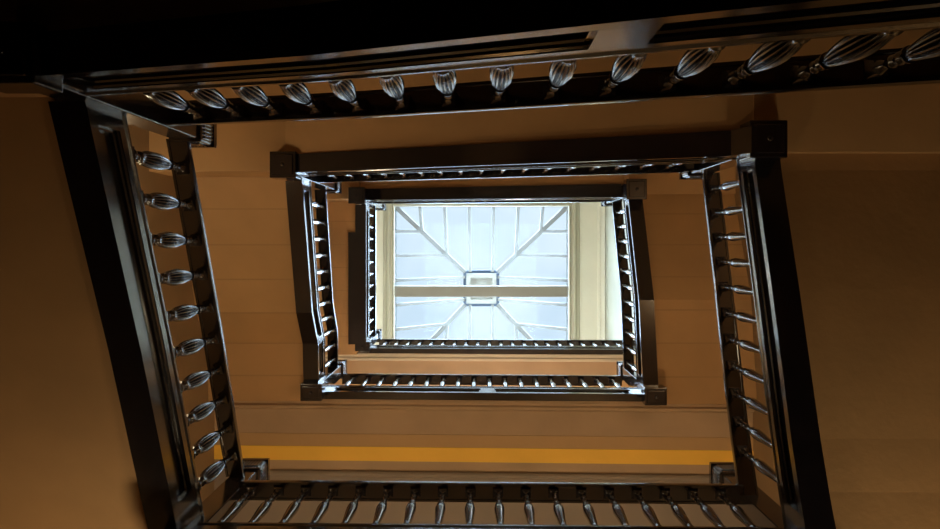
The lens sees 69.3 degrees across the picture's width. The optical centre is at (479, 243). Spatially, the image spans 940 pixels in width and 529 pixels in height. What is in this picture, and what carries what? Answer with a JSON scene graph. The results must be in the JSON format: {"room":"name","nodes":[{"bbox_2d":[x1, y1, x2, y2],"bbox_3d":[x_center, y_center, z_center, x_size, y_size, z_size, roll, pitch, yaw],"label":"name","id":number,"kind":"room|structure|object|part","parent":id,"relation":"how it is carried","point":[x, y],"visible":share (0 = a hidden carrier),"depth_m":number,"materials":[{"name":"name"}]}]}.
{"room":"stairwell","nodes":[
{"label":"stairwell","id":0,"kind":"room"},
{"bbox_2d":[0,0,47,96],"bbox_3d":[-2.379,-1.212,2.970,1.241,0.780,1.106,0,-90,0],"label":"ceiling","id":1,"kind":"structure","parent":0,"point":[10,10],"depth_m":2.59,"materials":[{"name":"brown paint"}]},
{"bbox_2d":[0,21,216,147],"bbox_3d":[-1.782,-0.718,3.435,0.235,1.851,0.235,0,-90,0],"label":"newel post","id":2,"kind":"object","parent":1,"relation":"attached to","point":[20,41],"visible":0.56,"depth_m":2.71,"materials":[{"name":"brown wood"}]},
{"bbox_3d":[-1.782,-0.718,2.540,0.182,0.032,0.182,0,-90,0],"label":"raised panel","id":3,"kind":"part","parent":2,"relation":"part of","materials":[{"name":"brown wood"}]},
{"bbox_2d":[0,97,147,528],"bbox_3d":[-2.434,0.538,3.642,1.132,1.180,2.394,0,-90,0],"label":"ceiling","id":4,"kind":"structure","parent":0,"point":[66,462],"depth_m":3.54,"materials":[{"name":"brown paint"}]},
{"bbox_2d":[48,101,244,528],"bbox_3d":[-1.823,0.532,4.033,0.172,2.009,2.339,-1,-90,0],"label":"balustrade","id":5,"kind":"object","parent":4,"relation":"attached to","point":[99,157],"visible":1,"depth_m":3.67,"materials":[{"name":"brown wood"}]},
{"bbox_3d":[-1.768,0.462,3.608,0.038,0.940,2.031,-1,-90,0],"label":"panel moulding","id":6,"kind":"part","parent":5,"relation":"part of","materials":[{"name":"brown wood"}]},
{"bbox_3d":[-1.814,0.532,4.573,0.129,0.929,2.338,-1,-90,0],"label":"handrail","id":7,"kind":"part","parent":5,"relation":"part of","materials":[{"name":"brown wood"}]},
{"bbox_2d":[128,124,214,501],"bbox_3d":[-3.059,0.882,6.720,0.118,8.640,5.529,0,-90,0],"label":"wall","id":8,"kind":"structure","parent":0,"point":[159,221],"depth_m":6.76,"materials":[{"name":"paint"}]},
{"bbox_2d":[217,469,708,482],"bbox_3d":[0.000,2.594,7.553,6.000,0.271,0.106,0,-90,0],"label":"trim","id":9,"kind":"structure","parent":8,"relation":"attached to","point":[274,474],"depth_m":7.53,"materials":[{"name":"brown paint"}]},
{"bbox_2d":[325,353,635,361],"bbox_3d":[0.000,1.797,10.740,6.000,0.255,0.124,0,-90,0],"label":"trim","id":10,"kind":"structure","parent":8,"relation":"attached to","point":[360,356],"depth_m":10.73,"materials":[{"name":"beige paint"}]},
{"bbox_2d":[214,445,752,464],"bbox_3d":[0.000,2.350,7.575,6.000,0.227,0.159,0,-90,0],"label":"trim","id":11,"kind":"structure","parent":8,"relation":"attached to","point":[326,453],"depth_m":7.57,"materials":[{"name":"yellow paint"}]},
{"bbox_2d":[234,399,754,412],"bbox_3d":[0.000,1.797,7.557,6.000,0.263,0.124,0,-90,0],"label":"trim","id":12,"kind":"structure","parent":8,"relation":"attached to","point":[352,404],"depth_m":7.54,"materials":[{"name":"beige paint"}]},
{"bbox_2d":[28,0,335,30],"bbox_3d":[0.018,-1.241,2.094,3.565,1.700,1.048,0,-90,0],"label":"ceiling","id":13,"kind":"structure","parent":0,"point":[55,15],"depth_m":2.49,"materials":[{"name":"brown paint"}]},
{"bbox_2d":[42,0,939,125],"bbox_3d":[0.050,-0.687,2.505,3.505,2.586,0.172,1,-90,0],"label":"balustrade","id":14,"kind":"object","parent":13,"relation":"attached to","point":[338,42],"visible":1,"depth_m":2.33,"materials":[{"name":"brown wood"}]},
{"bbox_3d":[-0.641,-0.646,2.377,1.954,0.928,0.038,1,-90,0],"label":"panel moulding","id":15,"kind":"part","parent":14,"relation":"part of","materials":[{"name":"brown wood"}]},
{"bbox_3d":[0.050,-0.679,3.069,3.504,1.458,0.129,1,-90,0],"label":"handrail","id":16,"kind":"part","parent":14,"relation":"part of","materials":[{"name":"brown wood"}]},
{"bbox_3d":[1.109,-0.607,1.682,1.219,0.714,0.038,1,-90,0],"label":"panel moulding","id":17,"kind":"part","parent":14,"relation":"part of","materials":[{"name":"brown wood"}]},
{"bbox_2d":[149,85,284,176],"bbox_3d":[-2.379,-1.212,6.612,1.241,0.896,1.106,0,-90,0],"label":"ceiling","id":18,"kind":"structure","parent":0,"point":[242,149],"depth_m":6.17,"materials":[{"name":"brown paint"}]},
{"bbox_2d":[270,151,341,193],"bbox_3d":[-1.753,-0.706,7.065,0.235,2.111,0.235,0,-90,0],"label":"newel post","id":19,"kind":"object","parent":18,"relation":"attached to","point":[283,164],"visible":0.8,"depth_m":6.04,"materials":[{"name":"brown wood"}]},
{"bbox_3d":[-1.753,-0.706,6.040,0.182,0.032,0.182,0,-90,0],"label":"raised panel","id":20,"kind":"part","parent":19,"relation":"part of","materials":[{"name":"brown wood"}]},
{"bbox_2d":[192,177,302,400],"bbox_3d":[-2.456,0.538,7.272,1.089,1.072,2.394,0,-90,0],"label":"ceiling","id":21,"kind":"structure","parent":0,"point":[246,222],"depth_m":7.08,"materials":[{"name":"brown wood"}]},
{"bbox_2d":[285,181,338,381],"bbox_3d":[-1.852,0.453,7.670,0.172,1.910,2.154,0,-90,0],"label":"balustrade","id":22,"kind":"object","parent":21,"relation":"attached to","point":[300,205],"visible":1,"depth_m":7.37,"materials":[{"name":"brown wood"}]},
{"bbox_3d":[-1.794,0.241,7.235,0.038,0.830,1.565,0,-90,0],"label":"panel moulding","id":23,"kind":"part","parent":22,"relation":"part of","materials":[{"name":"brown wood"}]},
{"bbox_3d":[-1.802,1.276,7.619,0.041,0.231,0.341,0,-90,0],"label":"panel moulding","id":24,"kind":"part","parent":22,"relation":"part of","materials":[{"name":"brown wood"}]},
{"bbox_3d":[-1.844,0.453,8.210,0.129,0.830,2.154,0,-90,0],"label":"handrail","id":25,"kind":"part","parent":22,"relation":"part of","materials":[{"name":"brown wood"}]},
{"bbox_2d":[300,360,346,400],"bbox_3d":[-1.835,1.612,8.115,0.235,1.531,0.218,0,-90,0],"label":"newel post","id":26,"kind":"object","parent":21,"relation":"attached to","point":[309,391],"visible":0.87,"depth_m":7.46,"materials":[{"name":"brown wood"}]},
{"bbox_3d":[-1.835,1.612,7.380,0.182,0.032,0.135,0,-90,0],"label":"raised panel","id":27,"kind":"part","parent":26,"relation":"part of","materials":[{"name":"brown wood"}]},
{"bbox_2d":[311,182,359,201],"bbox_3d":[-2.379,-1.212,10.420,1.241,1.000,1.106,0,-90,0],"label":"ceiling","id":28,"kind":"structure","parent":0,"point":[343,197],"depth_m":9.92,"materials":[{"name":"brown paint"}]},
{"bbox_2d":[348,187,385,210],"bbox_3d":[-1.759,-0.694,10.825,0.235,2.351,0.235,0,-90,0],"label":"newel post","id":29,"kind":"object","parent":28,"relation":"attached to","point":[356,195],"visible":0.73,"depth_m":9.68,"materials":[{"name":"brown wood"}]},
{"bbox_3d":[-1.759,-0.694,9.680,0.182,0.032,0.182,0,-90,0],"label":"raised panel","id":30,"kind":"part","parent":29,"relation":"part of","materials":[{"name":"brown wood"}]},
{"bbox_2d":[313,202,359,354],"bbox_3d":[-2.462,0.538,10.772,1.077,0.376,2.394,0,-90,0],"label":"ceiling","id":31,"kind":"structure","parent":0,"point":[341,215],"depth_m":10.62,"materials":[{"name":"brown wood"}]},
{"bbox_2d":[348,205,375,343],"bbox_3d":[-1.914,0.479,11.170,0.289,1.232,2.185,0,-90,0],"label":"balustrade","id":32,"kind":"object","parent":31,"relation":"attached to","point":[361,242],"visible":1,"depth_m":10.62,"materials":[{"name":"brown wood"}]},
{"bbox_3d":[-1.805,0.479,10.768,0.038,0.266,2.018,0,-90,0],"label":"panel moulding","id":33,"kind":"part","parent":32,"relation":"part of","materials":[{"name":"brown wood"}]},
{"bbox_3d":[-1.853,0.479,11.710,0.129,0.152,2.183,0,-90,0],"label":"handrail","id":34,"kind":"part","parent":32,"relation":"part of","materials":[{"name":"brown wood"}]},
{"bbox_2d":[355,329,381,350],"bbox_3d":[-1.841,1.606,11.325,0.235,1.431,0.218,0,-90,0],"label":"newel post","id":35,"kind":"object","parent":31,"relation":"attached to","point":[374,338],"visible":0.8,"depth_m":10.80,"materials":[{"name":"brown wood"}]},
{"bbox_3d":[-1.841,1.606,10.640,0.182,0.032,0.088,0,-90,0],"label":"raised panel","id":36,"kind":"part","parent":35,"relation":"part of","materials":[{"name":"brown wood"}]},
{"bbox_2d":[325,351,635,374],"bbox_3d":[0.000,2.628,10.911,6.000,0.501,1.803,0,-90,0],"label":"ceiling","id":37,"kind":"structure","parent":0,"point":[360,367],"depth_m":10.76,"materials":[{"name":"beige paint"}]},
{"bbox_2d":[369,339,634,354],"bbox_3d":[0.565,1.717,11.265,4.647,1.267,0.131,0,-90,0],"label":"balustrade","id":38,"kind":"object","parent":37,"relation":"attached to","point":[398,346],"visible":0.88,"depth_m":11.01,"materials":[{"name":"brown wood"}]},
{"bbox_3d":[0.565,1.673,10.887,4.482,0.349,0.021,0,-90,0],"label":"panel moulding","id":39,"kind":"part","parent":38,"relation":"part of","materials":[{"name":"brown wood"}]},
{"bbox_3d":[0.565,1.718,11.781,4.647,0.235,0.129,0,-90,0],"label":"handrail","id":40,"kind":"part","parent":38,"relation":"part of","materials":[{"name":"brown wood"}]},
{"bbox_2d":[334,379,629,386],"bbox_3d":[0.000,2.200,10.761,6.000,0.213,0.141,0,-90,0],"label":"ceiling","id":41,"kind":"structure","parent":0,"point":[339,382],"depth_m":10.76,"materials":[{"name":"paint"}]},
{"bbox_2d":[214,408,752,526],"bbox_3d":[0.000,2.628,7.724,6.000,0.517,1.803,0,-90,0],"label":"ceiling","id":42,"kind":"structure","parent":0,"point":[330,421],"depth_m":7.58,"materials":[{"name":"beige paint"}]},
{"bbox_2d":[324,373,640,401],"bbox_3d":[0.015,1.717,8.102,3.535,1.234,0.131,0,-90,0],"label":"balustrade","id":43,"kind":"object","parent":42,"relation":"attached to","point":[379,391],"visible":1,"depth_m":7.84,"materials":[{"name":"brown wood"}]},
{"bbox_3d":[-0.832,1.673,7.754,1.676,0.256,0.021,0,-90,0],"label":"panel moulding","id":44,"kind":"part","parent":43,"relation":"part of","materials":[{"name":"brown wood"}]},
{"bbox_3d":[0.015,1.718,8.618,3.535,0.202,0.129,0,-90,0],"label":"handrail","id":45,"kind":"part","parent":43,"relation":"part of","materials":[{"name":"brown wood"}]},
{"bbox_3d":[0.932,1.673,7.691,1.535,0.251,0.021,0,-90,0],"label":"panel moulding","id":46,"kind":"part","parent":43,"relation":"part of","materials":[{"name":"brown wood"}]},
{"bbox_2d":[370,202,596,344],"bbox_3d":[0.000,0.882,16.120,6.235,0.240,5.529,0,-90,0],"label":"ceiling","id":47,"kind":"structure","parent":0,"point":[588,210],"depth_m":16.00,"materials":[{"name":"beige paint"}]},
{"bbox_2d":[383,202,579,339],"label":"frame","id":48,"kind":"structure","parent":47,"relation":"attached to","point":[470,277],"depth_m":15.99,"materials":[{"name":"paint"}]},
{"bbox_3d":[0.035,1.153,17.660,0.776,0.200,0.776,0,-90,0],"label":"plate","id":49,"kind":"part","parent":48,"relation":"part of","materials":[{"name":"beige paint"}]},
{"bbox_2d":[215,433,752,450],"bbox_3d":[0.000,2.200,7.578,6.000,0.221,0.141,0,-90,0],"label":"ceiling","id":50,"kind":"structure","parent":0,"point":[262,439],"depth_m":7.57,"materials":[{"name":"paint"}]},
{"bbox_2d":[360,175,623,188],"bbox_3d":[0.000,-1.241,9.266,3.529,2.068,1.047,0,-90,0],"label":"ceiling","id":51,"kind":"structure","parent":0,"point":[592,179],"depth_m":8.98,"materials":[{"name":"brown paint"}]},
{"bbox_2d":[367,184,620,203],"bbox_3d":[0.018,-0.688,9.679,3.393,2.905,0.172,1,-90,0],"label":"balustrade","id":52,"kind":"object","parent":51,"relation":"attached to","point":[581,192],"visible":1,"depth_m":9.13,"materials":[{"name":"brown wood"}]},
{"bbox_3d":[0.018,-0.631,9.253,3.225,1.815,0.038,1,-90,0],"label":"panel moulding","id":53,"kind":"part","parent":52,"relation":"part of","materials":[{"name":"brown wood"}]},
{"bbox_3d":[0.018,-0.679,10.243,3.392,1.777,0.129,1,-90,0],"label":"handrail","id":54,"kind":"part","parent":52,"relation":"part of","materials":[{"name":"brown wood"}]},
{"bbox_2d":[285,44,752,153],"bbox_3d":[0.000,-1.241,5.400,3.529,2.120,1.047,0,-90,0],"label":"ceiling","id":55,"kind":"structure","parent":0,"point":[723,113],"depth_m":5.08,"materials":[{"name":"brown paint"}]},
{"bbox_2d":[297,126,755,182],"bbox_3d":[0.021,-0.688,5.746,3.387,3.082,0.172,1,-90,0],"label":"balustrade","id":56,"kind":"object","parent":55,"relation":"attached to","point":[674,152],"visible":1,"depth_m":5.24,"materials":[{"name":"brown wood"}]},
{"bbox_3d":[0.021,-0.679,6.310,3.386,1.954,0.129,1,-90,0],"label":"handrail","id":57,"kind":"part","parent":56,"relation":"part of","materials":[{"name":"brown wood"}]},
{"bbox_3d":[0.021,-0.631,5.371,3.219,1.887,0.038,1,-90,0],"label":"panel moulding","id":58,"kind":"part","parent":56,"relation":"part of","materials":[{"name":"brown wood"}]},
{"bbox_2d":[605,202,634,339],"bbox_3d":[3.006,0.882,13.520,0.224,4.960,5.529,0,-90,0],"label":"wall","id":59,"kind":"structure","parent":0,"point":[613,327],"depth_m":14.97,"materials":[{"name":"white paint"}]},
{"bbox_2d":[360,202,604,339],"bbox_3d":[0.000,0.885,15.880,5.788,0.240,5.300,0,-90,0],"label":"trim","id":60,"kind":"structure","parent":59,"relation":"attached to","point":[600,210],"depth_m":15.87,"materials":[{"name":"beige paint"}]},
{"bbox_2d":[624,166,735,193],"bbox_3d":[2.373,-1.177,8.190,1.253,0.420,1.176,0,-90,0],"label":"ceiling","id":61,"kind":"structure","parent":0,"point":[664,183],"depth_m":7.98,"materials":[{"name":"brown paint"}]},
{"bbox_2d":[601,179,646,206],"bbox_3d":[1.794,-0.629,8.635,0.235,1.771,0.235,0,-90,0],"label":"newel post","id":62,"kind":"object","parent":61,"relation":"attached to","point":[631,189],"visible":0.66,"depth_m":7.78,"materials":[{"name":"brown wood"}]},
{"bbox_3d":[1.794,-0.629,7.780,0.182,0.032,0.182,0,-90,0],"label":"raised panel","id":63,"kind":"part","parent":62,"relation":"part of","materials":[{"name":"brown wood"}]},
{"bbox_2d":[643,194,756,403],"bbox_3d":[2.447,0.574,7.842,1.106,0.956,2.324,0,-90,0],"label":"ceiling","id":64,"kind":"structure","parent":0,"point":[689,362],"depth_m":7.53,"materials":[{"name":"brown wood"}]},
{"bbox_2d":[612,200,657,384],"bbox_3d":[1.837,0.494,8.216,0.172,1.735,2.084,-1,-90,0],"label":"balustrade","id":65,"kind":"object","parent":64,"relation":"attached to","point":[645,351],"visible":0.99,"depth_m":7.79,"materials":[{"name":"brown wood"}]},
{"bbox_3d":[1.829,0.494,8.732,0.129,0.704,2.084,-1,-90,0],"label":"handrail","id":66,"kind":"part","parent":65,"relation":"part of","materials":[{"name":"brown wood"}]},
{"bbox_3d":[1.781,0.494,7.804,0.038,0.751,1.918,-1,-90,0],"label":"panel moulding","id":67,"kind":"part","parent":65,"relation":"part of","materials":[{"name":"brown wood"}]},
{"bbox_2d":[616,361,666,404],"bbox_3d":[1.865,1.618,7.985,0.235,1.631,0.218,0,-90,0],"label":"newel post","id":68,"kind":"object","parent":64,"relation":"attached to","point":[650,394],"visible":0.81,"depth_m":7.27,"materials":[{"name":"brown wood"}]},
{"bbox_3d":[1.865,1.618,7.200,0.182,0.032,0.135,0,-90,0],"label":"raised panel","id":69,"kind":"part","parent":68,"relation":"part of","materials":[{"name":"brown wood"}]},
{"bbox_2d":[734,166,779,505],"bbox_3d":[3.059,0.882,6.720,0.118,8.640,5.529,0,-90,0],"label":"wall","id":70,"kind":"structure","parent":0,"point":[761,451],"depth_m":7.30,"materials":[{"name":"paint"}]},
{"bbox_2d":[753,28,939,153],"bbox_3d":[2.373,-1.177,4.530,1.253,0.380,1.176,0,-90,0],"label":"ceiling","id":71,"kind":"structure","parent":0,"point":[904,119],"depth_m":4.34,"materials":[{"name":"brown paint"}]},
{"bbox_2d":[679,120,787,179],"bbox_3d":[1.794,-0.653,4.995,0.235,1.611,0.235,0,-90,0],"label":"newel post","id":72,"kind":"object","parent":71,"relation":"attached to","point":[771,135],"visible":0.69,"depth_m":4.22,"materials":[{"name":"brown wood"}]},
{"bbox_3d":[1.794,-0.653,4.220,0.182,0.032,0.182,0,-90,0],"label":"raised panel","id":73,"kind":"part","parent":72,"relation":"part of","materials":[{"name":"brown wood"}]},
{"bbox_2d":[780,154,939,528],"bbox_3d":[2.459,0.574,4.172,1.083,1.096,2.324,0,-90,0],"label":"ceiling","id":74,"kind":"structure","parent":0,"point":[865,228],"depth_m":4.08,"materials":[{"name":"brown paint"}]},
{"bbox_2d":[702,160,835,528],"bbox_3d":[1.852,0.574,4.554,0.178,1.883,2.289,0,-90,0],"label":"balustrade","id":75,"kind":"object","parent":74,"relation":"attached to","point":[800,476],"visible":1,"depth_m":4.24,"materials":[{"name":"brown wood"}]},
{"bbox_3d":[1.844,0.574,5.070,0.136,0.852,2.288,0,-90,0],"label":"handrail","id":76,"kind":"part","parent":75,"relation":"part of","materials":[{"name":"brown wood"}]},
{"bbox_3d":[1.796,0.503,4.189,0.038,0.830,1.982,0,-90,0],"label":"panel moulding","id":77,"kind":"part","parent":75,"relation":"part of","materials":[{"name":"brown wood"}]},
{"bbox_3d":[0.000,2.628,4.013,6.000,0.430,1.803,0,-90,0],"label":"ceiling","id":78,"kind":"structure","parent":0,"visible":0},
{"bbox_2d":[192,458,269,528],"bbox_3d":[-1.753,1.782,4.425,0.235,1.871,0.218,0,-90,0],"label":"newel post","id":79,"kind":"object","parent":78,"relation":"attached to","point":[216,504],"visible":0.44,"depth_m":4.71,"materials":[{"name":"brown wood"}]},
{"bbox_2d":[193,480,783,528],"bbox_3d":[0.068,1.717,4.205,3.476,1.186,0.131,0,-90,0],"label":"balustrade","id":80,"kind":"object","parent":78,"relation":"attached to","point":[268,491],"visible":1,"depth_m":4.65,"materials":[{"name":"brown wood"}]},
{"bbox_3d":[0.068,1.718,4.721,3.476,0.154,0.129,0,-90,0],"label":"handrail","id":81,"kind":"part","parent":80,"relation":"part of","materials":[{"name":"brown wood"}]},
{"bbox_2d":[709,462,783,526],"bbox_3d":[1.888,1.800,4.415,0.235,1.811,0.218,0,-90,0],"label":"newel post","id":82,"kind":"object","parent":78,"relation":"attached to","point":[762,510],"visible":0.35,"depth_m":4.57,"materials":[{"name":"brown wood"}]}
]}

